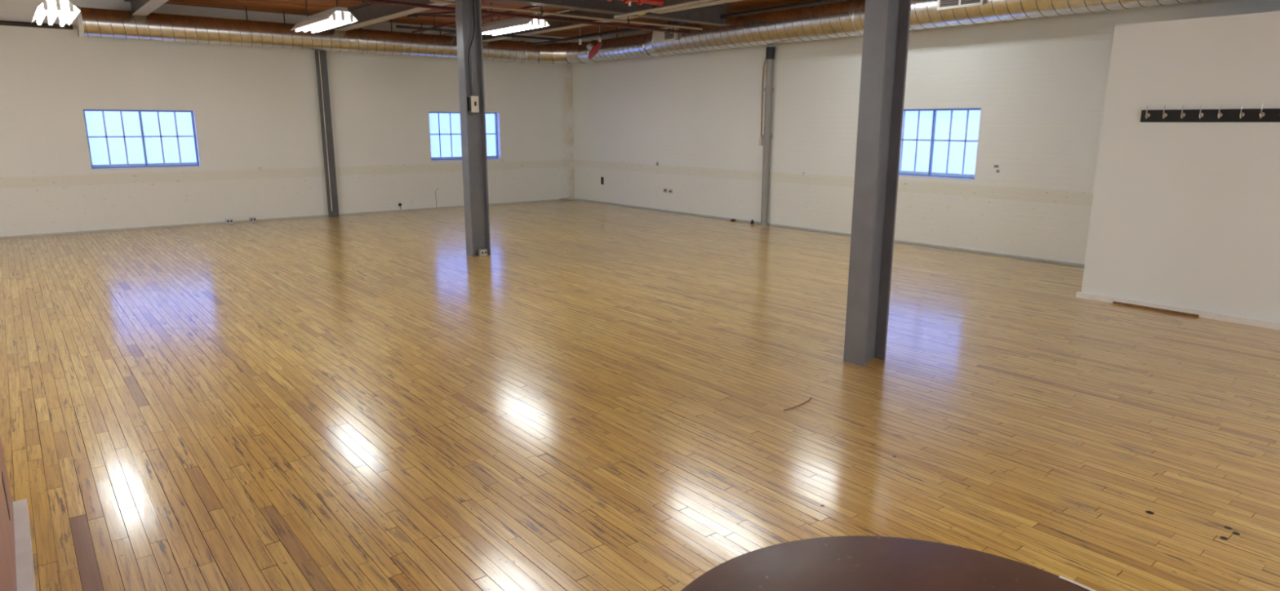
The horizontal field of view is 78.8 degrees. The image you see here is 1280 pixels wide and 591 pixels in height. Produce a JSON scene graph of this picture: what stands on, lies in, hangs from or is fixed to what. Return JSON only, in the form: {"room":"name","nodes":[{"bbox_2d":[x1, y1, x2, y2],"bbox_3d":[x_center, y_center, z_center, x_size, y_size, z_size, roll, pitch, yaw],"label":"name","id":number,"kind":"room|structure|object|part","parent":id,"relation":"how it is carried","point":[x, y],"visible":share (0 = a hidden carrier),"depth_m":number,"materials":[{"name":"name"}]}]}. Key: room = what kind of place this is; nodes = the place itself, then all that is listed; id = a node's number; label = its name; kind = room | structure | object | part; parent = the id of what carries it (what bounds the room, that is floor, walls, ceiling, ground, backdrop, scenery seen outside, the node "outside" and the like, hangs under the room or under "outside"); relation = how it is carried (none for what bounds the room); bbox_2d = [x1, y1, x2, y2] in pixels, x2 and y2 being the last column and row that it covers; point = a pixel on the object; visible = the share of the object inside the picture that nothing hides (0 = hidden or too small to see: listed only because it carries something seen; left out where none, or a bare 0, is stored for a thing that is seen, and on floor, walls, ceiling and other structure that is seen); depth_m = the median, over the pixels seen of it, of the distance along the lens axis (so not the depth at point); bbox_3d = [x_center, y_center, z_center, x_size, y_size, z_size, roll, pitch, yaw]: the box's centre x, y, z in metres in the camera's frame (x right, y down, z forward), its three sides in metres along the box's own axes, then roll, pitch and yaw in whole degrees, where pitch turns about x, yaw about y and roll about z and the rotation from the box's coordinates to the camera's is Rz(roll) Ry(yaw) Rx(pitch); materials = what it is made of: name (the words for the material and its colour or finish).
{"room":"empty loft office","nodes":[
{"label":"empty loft office","id":0,"kind":"room"},
{"bbox_2d":[0,434,17,590],"bbox_3d":[-0.729,0.223,0.605,0.152,2.500,6.160,-10,16,-38],"label":"wall","id":1,"kind":"structure","parent":0,"point":[7,550],"depth_m":2.64,"materials":[{"name":"brown paint"}]},
{"bbox_2d":[13,498,35,590],"bbox_3d":[-0.655,1.403,0.924,0.045,0.060,6.155,-10,16,-38],"label":"baseboard","id":2,"kind":"structure","parent":1,"relation":"attached to","point":[25,580],"depth_m":2.89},
{"bbox_2d":[0,0,574,236],"bbox_3d":[-6.693,-2.920,12.658,13.920,3.560,0.300,-10,16,-38],"label":"wall","id":3,"kind":"structure","parent":0,"point":[257,110],"depth_m":12.73,"materials":[{"name":"paint"}]},
{"bbox_2d":[82,108,200,169],"bbox_3d":[-7.606,-2.397,11.945,1.485,0.920,0.190,-10,16,-38],"label":"window","id":4,"kind":"structure","parent":3,"relation":"in","point":[117,139],"depth_m":11.97,"materials":[{"name":"blue"}]},
{"bbox_3d":[-8.098,-2.553,11.582,0.215,0.363,0.006,-10,16,-38],"label":"pane","id":5,"kind":"part","parent":4,"relation":"part of","materials":[{"name":"blue"}]},
{"bbox_3d":[-8.099,-2.161,11.668,0.215,0.396,0.006,-10,16,-38],"label":"pane","id":6,"kind":"part","parent":4,"relation":"part of","materials":[{"name":"blue"}]},
{"bbox_3d":[-7.918,-2.584,11.724,0.204,0.363,0.006,-10,16,-38],"label":"pane","id":7,"kind":"part","parent":4,"relation":"part of","materials":[{"name":"blue"}]},
{"bbox_3d":[-7.918,-2.396,11.765,0.678,0.022,0.023,-10,16,-38],"label":"rail","id":8,"kind":"part","parent":4,"relation":"part of","materials":[{"name":"white metal"}]},
{"bbox_3d":[-7.919,-2.192,11.810,0.204,0.396,0.006,-10,16,-38],"label":"pane","id":9,"kind":"part","parent":4,"relation":"part of","materials":[{"name":"blue"}]},
{"bbox_3d":[-7.919,-1.981,11.856,0.678,0.035,0.023,-10,16,-38],"label":"rail","id":10,"kind":"part","parent":4,"relation":"part of","materials":[{"name":"white metal"}]},
{"bbox_3d":[-7.737,-2.615,11.867,0.215,0.363,0.006,-10,16,-38],"label":"pane","id":11,"kind":"part","parent":4,"relation":"part of","materials":[{"name":"blue"}]},
{"bbox_3d":[-7.739,-2.223,11.953,0.215,0.396,0.006,-10,16,-38],"label":"pane","id":12,"kind":"part","parent":4,"relation":"part of","materials":[{"name":"blue"}]},
{"bbox_3d":[-7.589,-1.968,12.016,1.445,0.012,0.130,-10,16,-38],"label":"sill","id":13,"kind":"part","parent":4,"relation":"part of","materials":[{"name":"white paint"}]},
{"bbox_3d":[-7.548,-2.647,12.016,0.215,0.363,0.006,-10,16,-38],"label":"pane","id":14,"kind":"part","parent":4,"relation":"part of","materials":[{"name":"blue"}]},
{"bbox_3d":[-7.549,-2.255,12.102,0.215,0.396,0.006,-10,16,-38],"label":"pane","id":15,"kind":"part","parent":4,"relation":"part of","materials":[{"name":"blue"}]},
{"bbox_3d":[-7.368,-2.678,12.158,0.204,0.363,0.006,-10,16,-38],"label":"pane","id":16,"kind":"part","parent":4,"relation":"part of","materials":[{"name":"blue"}]},
{"bbox_3d":[-7.368,-2.490,12.199,0.678,0.022,0.023,-10,16,-38],"label":"rail","id":17,"kind":"part","parent":4,"relation":"part of","materials":[{"name":"white metal"}]},
{"bbox_3d":[-7.369,-2.285,12.244,0.204,0.396,0.006,-10,16,-38],"label":"pane","id":18,"kind":"part","parent":4,"relation":"part of","materials":[{"name":"blue"}]},
{"bbox_3d":[-7.370,-2.075,12.290,0.678,0.035,0.023,-10,16,-38],"label":"rail","id":19,"kind":"part","parent":4,"relation":"part of","materials":[{"name":"white metal"}]},
{"bbox_3d":[-7.188,-2.708,12.301,0.215,0.363,0.006,-10,16,-38],"label":"pane","id":20,"kind":"part","parent":4,"relation":"part of","materials":[{"name":"blue"}]},
{"bbox_3d":[-7.189,-2.316,12.387,0.215,0.396,0.006,-10,16,-38],"label":"pane","id":21,"kind":"part","parent":4,"relation":"part of","materials":[{"name":"blue"}]},
{"bbox_2d":[0,198,574,239],"bbox_3d":[-6.722,-1.206,12.805,13.600,0.030,0.018,-10,16,-38],"label":"baseboard","id":22,"kind":"structure","parent":3,"relation":"attached to","point":[441,207],"depth_m":12.87,"materials":[{"name":"paint"}]},
{"bbox_2d":[428,111,501,161],"bbox_3d":[-3.440,-3.115,15.236,1.540,0.965,0.190,-10,16,-38],"label":"window","id":23,"kind":"structure","parent":3,"relation":"in","point":[445,133],"depth_m":15.14,"materials":[{"name":"blue"}]},
{"bbox_3d":[-3.949,-3.280,14.855,0.224,0.383,0.006,-10,16,-38],"label":"pane","id":24,"kind":"part","parent":23,"relation":"part of","materials":[{"name":"blue"}]},
{"bbox_3d":[-3.950,-2.866,14.946,0.224,0.421,0.006,-10,16,-38],"label":"pane","id":25,"kind":"part","parent":23,"relation":"part of","materials":[{"name":"blue"}]},
{"bbox_3d":[-3.762,-3.312,15.004,0.213,0.383,0.006,-10,16,-38],"label":"pane","id":26,"kind":"part","parent":23,"relation":"part of","materials":[{"name":"blue"}]},
{"bbox_3d":[-3.762,-3.114,15.047,0.706,0.022,0.023,-10,16,-38],"label":"rail","id":27,"kind":"part","parent":23,"relation":"part of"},
{"bbox_3d":[-3.763,-2.898,15.094,0.213,0.421,0.006,-10,16,-38],"label":"pane","id":28,"kind":"part","parent":23,"relation":"part of","materials":[{"name":"blue"}]},
{"bbox_3d":[-3.763,-2.675,15.143,0.706,0.035,0.023,-10,16,-38],"label":"rail","id":29,"kind":"part","parent":23,"relation":"part of","materials":[{"name":"white metal"}]},
{"bbox_3d":[-3.574,-3.344,15.152,0.224,0.383,0.006,-10,16,-38],"label":"pane","id":30,"kind":"part","parent":23,"relation":"part of","materials":[{"name":"blue"}]},
{"bbox_3d":[-3.575,-2.930,15.242,0.224,0.421,0.006,-10,16,-38],"label":"pane","id":31,"kind":"part","parent":23,"relation":"part of","materials":[{"name":"blue"}]},
{"bbox_3d":[-3.422,-2.664,15.311,1.500,0.012,0.130,-10,16,-38],"label":"sill","id":32,"kind":"part","parent":23,"relation":"part of","materials":[{"name":"white paint"}]},
{"bbox_3d":[-3.003,-3.441,15.602,0.224,0.383,0.006,-10,16,-38],"label":"pane","id":33,"kind":"part","parent":23,"relation":"part of","materials":[{"name":"blue"}]},
{"bbox_3d":[-3.005,-3.027,15.693,0.224,0.421,0.006,-10,16,-38],"label":"pane","id":34,"kind":"part","parent":23,"relation":"part of","materials":[{"name":"blue"}]},
{"bbox_2d":[164,0,816,37],"bbox_3d":[-1.569,-3.156,5.877,13.620,0.124,16.360,-10,16,-38],"label":"ceiling","id":35,"kind":"structure","parent":0,"point":[290,6],"depth_m":12.10,"materials":[{"name":"brown wood"}]},
{"bbox_2d":[0,20,73,29],"bbox_3d":[-9.972,-3.660,9.463,4.990,0.482,0.084,-10,16,-38],"label":"pipe","id":36,"kind":"object","parent":35,"relation":"hanging from","point":[2,22],"visible":1,"depth_m":10.75,"materials":[{"name":"metal"}]},
{"bbox_2d":[31,0,80,26],"bbox_3d":[-5.989,-3.184,7.901,0.340,0.721,1.500,-10,16,-38],"label":"ceiling light","id":37,"kind":"object","parent":35,"relation":"hanging from","point":[67,11],"visible":1,"depth_m":7.83,"materials":[{"name":"white ceramic"}]},
{"bbox_2d":[42,0,48,10],"bbox_3d":[-5.607,-2.738,7.352,0.032,0.088,0.020,-10,16,-38],"label":"socket","id":38,"kind":"object","parent":37,"relation":"attached to","point":[45,2],"depth_m":7.35,"materials":[{"name":"white plastic"}]},
{"bbox_2d":[55,0,61,10],"bbox_3d":[-5.529,-2.763,7.411,0.032,0.100,0.020,-10,16,-38],"label":"socket","id":39,"kind":"object","parent":37,"relation":"attached to","point":[58,3],"depth_m":7.41,"materials":[{"name":"white ceramic"}]},
{"bbox_2d":[68,1,74,12],"bbox_3d":[-5.452,-2.765,7.475,0.032,0.088,0.020,-10,16,-38],"label":"socket","id":40,"kind":"object","parent":37,"relation":"attached to","point":[71,6],"depth_m":7.47,"materials":[{"name":"white plastic"}]},
{"bbox_2d":[124,0,168,16],"bbox_3d":[-5.831,-3.761,9.498,0.170,0.264,5.300,-10,16,-38],"label":"ceiling beam","id":41,"kind":"structure","parent":35,"relation":"attached to","point":[140,7],"depth_m":10.61,"materials":[{"name":"grey paint"}]},
{"bbox_2d":[290,0,358,33],"bbox_3d":[-3.904,-3.598,9.535,0.340,0.601,1.500,-10,16,-38],"label":"ceiling light","id":42,"kind":"object","parent":35,"relation":"hanging from","point":[337,16],"visible":1,"depth_m":9.37,"materials":[{"name":"white metal"}]},
{"bbox_2d":[290,10,358,32],"bbox_3d":[-3.905,-3.365,9.586,0.340,0.099,1.500,-10,16,-38],"label":"hood","id":43,"kind":"object","parent":42,"relation":"attached to","point":[327,20],"depth_m":9.40,"materials":[{"name":"white metal"}]},
{"bbox_2d":[332,12,335,20],"bbox_3d":[-3.522,-3.211,8.973,0.032,0.088,0.020,-10,16,-38],"label":"socket","id":44,"kind":"object","parent":42,"relation":"attached to","point":[333,13],"depth_m":8.96,"materials":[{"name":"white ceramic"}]},
{"bbox_2d":[340,11,344,21],"bbox_3d":[-3.445,-3.236,9.032,0.032,0.100,0.020,-10,16,-38],"label":"socket","id":45,"kind":"object","parent":42,"relation":"attached to","point":[342,19],"depth_m":9.03,"materials":[{"name":"white plastic"}]},
{"bbox_2d":[349,13,353,22],"bbox_3d":[-3.367,-3.237,9.096,0.032,0.088,0.020,-10,16,-38],"label":"socket","id":46,"kind":"object","parent":42,"relation":"attached to","point":[351,17],"depth_m":9.09,"materials":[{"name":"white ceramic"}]},
{"bbox_2d":[334,0,454,31],"bbox_3d":[-3.638,-4.136,11.230,0.170,0.264,5.300,-10,16,-38],"label":"ceiling beam","id":47,"kind":"structure","parent":35,"relation":"attached to","point":[368,13],"depth_m":11.46,"materials":[{"name":"grey metal"}]},
{"bbox_2d":[407,8,486,17],"bbox_3d":[-2.679,-4.155,11.249,1.398,0.240,0.481,5,13,23],"label":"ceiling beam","id":48,"kind":"structure","parent":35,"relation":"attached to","point":[414,15],"depth_m":11.32,"materials":[{"name":"brown wood"}]},
{"bbox_3d":[-2.934,-4.095,11.414,0.763,0.034,0.024,-1,12,-7],"label":"arm","id":49,"kind":"part","parent":48,"relation":"part of","materials":[{"name":"black metal"}]},
{"bbox_3d":[-2.721,-4.021,11.079,1.320,0.034,0.024,6,14,26],"label":"arm","id":50,"kind":"part","parent":48,"relation":"part of","materials":[{"name":"black metal"}]},
{"bbox_2d":[411,4,540,33],"bbox_3d":[-2.501,-4.219,11.613,0.060,0.270,4.400,-10,16,-38],"label":"pipe","id":51,"kind":"object","parent":35,"relation":"hanging from","point":[531,6],"visible":0.61,"depth_m":11.34,"materials":[{"name":"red metal"}]},
{"bbox_2d":[395,16,566,41],"bbox_3d":[-2.479,-4.400,12.645,3.050,0.360,0.060,-10,16,-38],"label":"pipe","id":52,"kind":"object","parent":35,"relation":"hanging from","point":[513,35],"visible":0.86,"depth_m":12.76,"materials":[{"name":"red metal"}]},
{"bbox_2d":[442,8,573,35],"bbox_3d":[-2.234,-4.522,12.755,0.052,0.166,4.500,-10,16,-38],"label":"conduit","id":53,"kind":"object","parent":35,"relation":"hanging from","point":[566,10],"visible":0.09,"depth_m":11.55,"materials":[{"name":"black metal"}]},
{"bbox_2d":[481,2,549,35],"bbox_3d":[-1.843,-4.023,11.148,0.340,0.451,1.500,-10,16,-38],"label":"ceiling light","id":54,"kind":"object","parent":35,"relation":"hanging from","point":[517,24],"visible":0.79,"depth_m":11.03,"materials":[{"name":"white metal"}]},
{"bbox_2d":[481,17,549,35],"bbox_3d":[-1.843,-3.863,11.183,0.340,0.099,1.500,-10,16,-38],"label":"hood","id":55,"kind":"object","parent":54,"relation":"attached to","point":[513,24],"depth_m":11.04,"materials":[{"name":"white metal"}]},
{"bbox_2d":[349,0,688,34],"bbox_3d":[-2.125,-3.770,9.851,7.400,0.391,0.062,-10,16,-38],"label":"pipe","id":56,"kind":"object","parent":35,"relation":"hanging from","point":[383,2],"visible":0.91,"depth_m":10.39,"materials":[{"name":"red metal"}]},
{"bbox_2d":[482,8,636,41],"bbox_3d":[-1.592,-4.484,12.846,0.170,0.264,5.300,-10,16,-38],"label":"ceiling beam","id":57,"kind":"structure","parent":35,"relation":"attached to","point":[554,25],"depth_m":12.40,"materials":[{"name":"grey metal"}]},
{"bbox_2d":[429,0,702,30],"bbox_3d":[-0.749,-3.858,10.286,4.300,0.398,0.052,-10,16,-38],"label":"conduit","id":58,"kind":"object","parent":35,"relation":"hanging from","point":[541,12],"visible":0.95,"depth_m":10.21,"materials":[{"name":"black metal"}]},
{"bbox_2d":[578,25,601,58],"bbox_3d":[-0.827,-4.454,13.577,0.368,0.644,0.343,-10,16,-38],"label":"bell","id":59,"kind":"object","parent":35,"relation":"hanging from","point":[593,48],"visible":0.96,"depth_m":13.56,"materials":[{"name":"red metal"}]},
{"bbox_3d":[-0.784,-4.278,13.612,0.224,0.285,0.355,3,13,12],"label":"dish","id":60,"kind":"part","parent":59,"relation":"part of","materials":[{"name":"red metal"}]},
{"bbox_2d":[530,21,686,45],"bbox_3d":[-0.681,-4.485,12.995,0.068,0.334,4.300,-10,16,-38],"label":"pipe","id":61,"kind":"object","parent":35,"relation":"hanging from","point":[601,34],"visible":0.93,"depth_m":12.92,"materials":[{"name":"metal"}]},
{"bbox_2d":[488,0,731,26],"bbox_3d":[-3.660,-3.351,7.750,12.720,0.304,0.200,-10,16,-38],"label":"girder","id":62,"kind":"object","parent":35,"relation":"attached to","point":[708,15],"visible":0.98,"depth_m":10.60,"materials":[{"name":"grey paint"}]},
{"bbox_2d":[75,0,1209,63],"bbox_3d":[0.389,-3.106,7.357,8.330,0.604,16.089,-10,16,-38],"label":"ventilation duct","id":63,"kind":"object","parent":35,"relation":"hanging from","point":[844,19],"visible":0.9,"depth_m":11.58,"materials":[{"name":"silver metal"}]},
{"bbox_2d":[653,26,679,42],"bbox_3d":[0.465,-4.348,13.006,0.180,0.220,0.570,-10,16,-38],"label":"register","id":64,"kind":"object","parent":63,"relation":"attached to","point":[658,36],"depth_m":12.94,"materials":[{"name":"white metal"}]},
{"bbox_2d":[937,0,985,9],"bbox_3d":[3.756,-3.442,9.037,0.180,0.210,0.560,-10,16,-38],"label":"register","id":65,"kind":"object","parent":63,"relation":"attached to","point":[941,4],"depth_m":9.01,"materials":[{"name":"white metal"}]},
{"bbox_2d":[613,0,714,17],"bbox_3d":[1.708,-3.276,7.682,0.101,0.405,6.621,-9,16,-37],"label":"conduit","id":66,"kind":"object","parent":35,"relation":"hanging from","point":[695,2],"visible":1,"depth_m":9.52,"materials":[{"name":"black metal"}]},
{"bbox_2d":[650,0,742,13],"bbox_3d":[1.931,-3.541,8.591,0.170,0.264,5.470,-10,16,-38],"label":"ceiling beam","id":67,"kind":"structure","parent":35,"relation":"attached to","point":[666,2],"depth_m":10.21,"materials":[{"name":"grey paint"}]},
{"bbox_2d":[574,0,849,36],"bbox_3d":[2.434,-3.895,10.107,0.080,0.230,11.600,-10,16,-38],"label":"pipe","id":68,"kind":"object","parent":35,"relation":"hanging from","point":[820,2],"visible":0.55,"depth_m":10.79,"materials":[{"name":"metal"}]},
{"bbox_2d":[0,199,1279,590],"bbox_3d":[-1.578,0.212,6.616,13.620,0.061,16.360,-10,16,-38],"label":"floor","id":69,"kind":"structure","parent":0,"point":[597,399],"depth_m":4.46,"materials":[{"name":"brown wood"}]},
{"bbox_2d":[225,218,233,223],"bbox_3d":[-6.716,-1.218,12.754,0.100,0.075,0.059,-10,16,-38],"label":"floor outlet","id":70,"kind":"object","parent":69,"relation":"on","point":[228,220],"visible":1,"depth_m":12.73,"materials":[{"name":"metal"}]},
{"bbox_2d":[248,217,256,222],"bbox_3d":[-6.444,-1.265,12.969,0.100,0.075,0.059,-10,16,-38],"label":"floor outlet","id":71,"kind":"object","parent":69,"relation":"on","point":[251,219],"visible":1,"depth_m":12.95,"materials":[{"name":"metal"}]},
{"bbox_2d":[315,50,338,217],"bbox_3d":[-5.410,-2.903,13.438,0.180,3.080,0.097,-10,16,-38],"label":"wall post","id":72,"kind":"object","parent":69,"relation":"on","point":[320,55],"visible":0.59,"depth_m":13.43,"materials":[{"name":"grey metal"}]},
{"bbox_2d":[454,0,490,257],"bbox_3d":[-2.013,-1.995,9.415,0.310,3.050,0.230,-10,16,-38],"label":"steel column","id":73,"kind":"structure","parent":69,"relation":"on","point":[473,125],"depth_m":9.40,"materials":[{"name":"grey metal"}]},
{"bbox_2d":[468,0,475,95],"bbox_3d":[-1.978,-2.919,9.173,0.107,1.101,0.017,-10,16,-38],"label":"cable","id":74,"kind":"object","parent":73,"relation":"attached to","point":[473,0],"visible":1,"depth_m":9.15,"materials":[{"name":"black plastic"}]},
{"bbox_2d":[470,54,473,95],"bbox_3d":[-1.993,-2.614,9.249,0.022,0.470,0.012,-10,16,-38],"label":"cable","id":75,"kind":"object","parent":73,"relation":"attached to","point":[470,55],"visible":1,"depth_m":9.24,"materials":[{"name":"grey paint"}]},
{"bbox_2d":[466,95,479,112],"bbox_3d":[-1.992,-2.279,9.287,0.130,0.190,0.095,-10,16,-38],"label":"switch box","id":76,"kind":"object","parent":73,"relation":"attached to","point":[473,103],"visible":1,"depth_m":9.26,"materials":[{"name":"white plastic"}]},
{"bbox_2d":[478,248,487,256],"bbox_3d":[-1.950,-0.535,9.677,0.090,0.085,0.074,-10,16,-38],"label":"floor outlet","id":77,"kind":"object","parent":69,"relation":"on","point":[482,252],"visible":1,"depth_m":9.65,"materials":[{"name":"plastic"}]},
{"bbox_2d":[783,396,811,410],"bbox_3d":[0.934,0.635,4.560,0.031,0.008,0.300,12,17,42],"label":"twig","id":78,"kind":"object","parent":69,"relation":"on","point":[811,397],"visible":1,"depth_m":4.53,"materials":[{"name":"brown wood"}]},
{"bbox_2d":[843,0,911,366],"bbox_3d":[1.564,-1.037,5.095,0.310,3.050,0.230,-10,16,-38],"label":"steel column","id":79,"kind":"structure","parent":69,"relation":"on","point":[886,23],"depth_m":5.12,"materials":[{"name":"grey metal"}]},
{"bbox_2d":[680,535,1095,590],"bbox_3d":[0.464,0.976,1.271,0.960,0.750,0.958,-10,16,-38],"label":"round table","id":80,"kind":"object","parent":69,"relation":"on","point":[848,562],"visible":1,"depth_m":1.52,"materials":[{"name":"brown laminate"}]},
{"bbox_2d":[572,0,1279,267],"bbox_3d":[3.840,-2.420,10.518,0.300,3.560,16.360,-10,16,-38],"label":"wall","id":81,"kind":"structure","parent":0,"point":[1039,85],"depth_m":11.23,"materials":[{"name":"paint"}]},
{"bbox_2d":[600,177,604,184],"bbox_3d":[-0.781,-2.373,16.120,0.014,0.150,0.090,-10,16,-38],"label":"wall outlet","id":82,"kind":"object","parent":81,"relation":"attached to","point":[602,178],"visible":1,"depth_m":16.11,"materials":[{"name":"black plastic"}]},
{"bbox_2d":[758,46,774,225],"bbox_3d":[2.027,-2.508,12.435,0.170,2.780,0.170,-10,16,-38],"label":"wall post","id":83,"kind":"object","parent":81,"relation":"attached to","point":[770,51],"visible":1,"depth_m":12.37,"materials":[{"name":"grey metal"}]},
{"bbox_2d":[759,58,766,145],"bbox_3d":[1.990,-3.102,12.435,0.030,1.399,0.154,-10,16,-38],"label":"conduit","id":84,"kind":"object","parent":83,"relation":"hanging from","point":[761,138],"visible":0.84,"depth_m":12.50,"materials":[{"name":"grey metal"}]},
{"bbox_2d":[574,198,1084,266],"bbox_3d":[2.077,-1.172,12.760,0.018,0.030,11.160,-10,16,-38],"label":"baseboard","id":85,"kind":"structure","parent":81,"relation":"attached to","point":[643,207],"depth_m":10.92,"materials":[{"name":"paint"}]},
{"bbox_2d":[898,107,981,180],"bbox_3d":[3.893,-2.040,10.443,0.190,0.950,1.470,-10,16,-38],"label":"window","id":86,"kind":"structure","parent":81,"relation":"in","point":[937,143],"depth_m":10.38,"materials":[{"name":"blue"}]},
{"bbox_3d":[3.719,-1.931,10.783,0.006,0.413,0.202,-10,16,-38],"label":"pane","id":87,"kind":"part","parent":86,"relation":"part of","materials":[{"name":"blue"}]},
{"bbox_3d":[3.720,-2.338,10.694,0.006,0.376,0.202,-10,16,-38],"label":"pane","id":88,"kind":"part","parent":86,"relation":"part of","materials":[{"name":"blue"}]},
{"bbox_3d":[3.718,-1.713,10.830,0.023,0.035,0.671,-10,16,-38],"label":"rail","id":89,"kind":"part","parent":86,"relation":"part of","materials":[{"name":"white metal"}]},
{"bbox_3d":[3.719,-2.143,10.736,0.023,0.022,0.671,-10,16,-38],"label":"rail","id":90,"kind":"part","parent":86,"relation":"part of","materials":[{"name":"white metal"}]},
{"bbox_3d":[3.863,-1.893,10.609,0.006,0.413,0.213,-10,16,-38],"label":"pane","id":91,"kind":"part","parent":86,"relation":"part of","materials":[{"name":"blue"}]},
{"bbox_3d":[3.864,-2.300,10.520,0.006,0.376,0.213,-10,16,-38],"label":"pane","id":92,"kind":"part","parent":86,"relation":"part of","materials":[{"name":"blue"}]},
{"bbox_3d":[3.869,-1.598,10.520,0.130,0.012,1.430,-10,16,-38],"label":"sill","id":93,"kind":"part","parent":86,"relation":"part of","materials":[{"name":"white paint"}]},
{"bbox_3d":[4.014,-1.852,10.426,0.006,0.413,0.213,-10,16,-38],"label":"pane","id":94,"kind":"part","parent":86,"relation":"part of","materials":[{"name":"blue"}]},
{"bbox_3d":[4.015,-2.259,10.337,0.006,0.376,0.213,-10,16,-38],"label":"pane","id":95,"kind":"part","parent":86,"relation":"part of","materials":[{"name":"blue"}]},
{"bbox_3d":[4.157,-1.595,10.300,0.023,0.035,0.671,-10,16,-38],"label":"rail","id":96,"kind":"part","parent":86,"relation":"part of","materials":[{"name":"metal"}]},
{"bbox_3d":[4.159,-2.026,10.205,0.023,0.022,0.671,-10,16,-38],"label":"rail","id":97,"kind":"part","parent":86,"relation":"part of","materials":[{"name":"white metal"}]},
{"bbox_3d":[4.158,-1.814,10.252,0.006,0.413,0.202,-10,16,-38],"label":"pane","id":98,"kind":"part","parent":86,"relation":"part of","materials":[{"name":"blue"}]},
{"bbox_3d":[4.159,-2.220,10.163,0.006,0.376,0.202,-10,16,-38],"label":"pane","id":99,"kind":"part","parent":86,"relation":"part of","materials":[{"name":"blue"}]},
{"bbox_3d":[4.302,-1.775,10.078,0.006,0.413,0.213,-10,16,-38],"label":"pane","id":100,"kind":"part","parent":86,"relation":"part of","materials":[{"name":"blue"}]},
{"bbox_3d":[4.303,-2.182,9.989,0.006,0.376,0.213,-10,16,-38],"label":"pane","id":101,"kind":"part","parent":86,"relation":"part of","materials":[{"name":"blue"}]},
{"bbox_2d":[1075,10,1279,330],"bbox_3d":[6.504,-0.867,5.739,1.840,2.470,5.230,-10,16,-38],"label":"wall","id":102,"kind":"structure","parent":0,"point":[1184,215],"depth_m":6.60,"materials":[{"name":"paint"}]},
{"bbox_2d":[1140,103,1279,122],"bbox_3d":[4.762,-1.482,6.340,0.068,0.140,1.240,-10,16,-38],"label":"rail","id":103,"kind":"object","parent":102,"relation":"attached to","point":[1238,115],"visible":1,"depth_m":6.42,"materials":[{"name":"black paint"}]},
{"bbox_3d":[-0.114,-3.192,6.975,0.170,0.264,5.470,-10,16,-38],"label":"ceiling beam","id":104,"kind":"structure","parent":0,"visible":0},
{"bbox_2d":[606,0,663,5],"bbox_3d":[-0.411,-3.417,8.937,1.750,0.111,0.084,-10,16,-38],"label":"pipe","id":105,"kind":"object","parent":104,"relation":"attached to","point":[660,2],"visible":1,"depth_m":9.29,"materials":[{"name":"red metal"}]}
]}

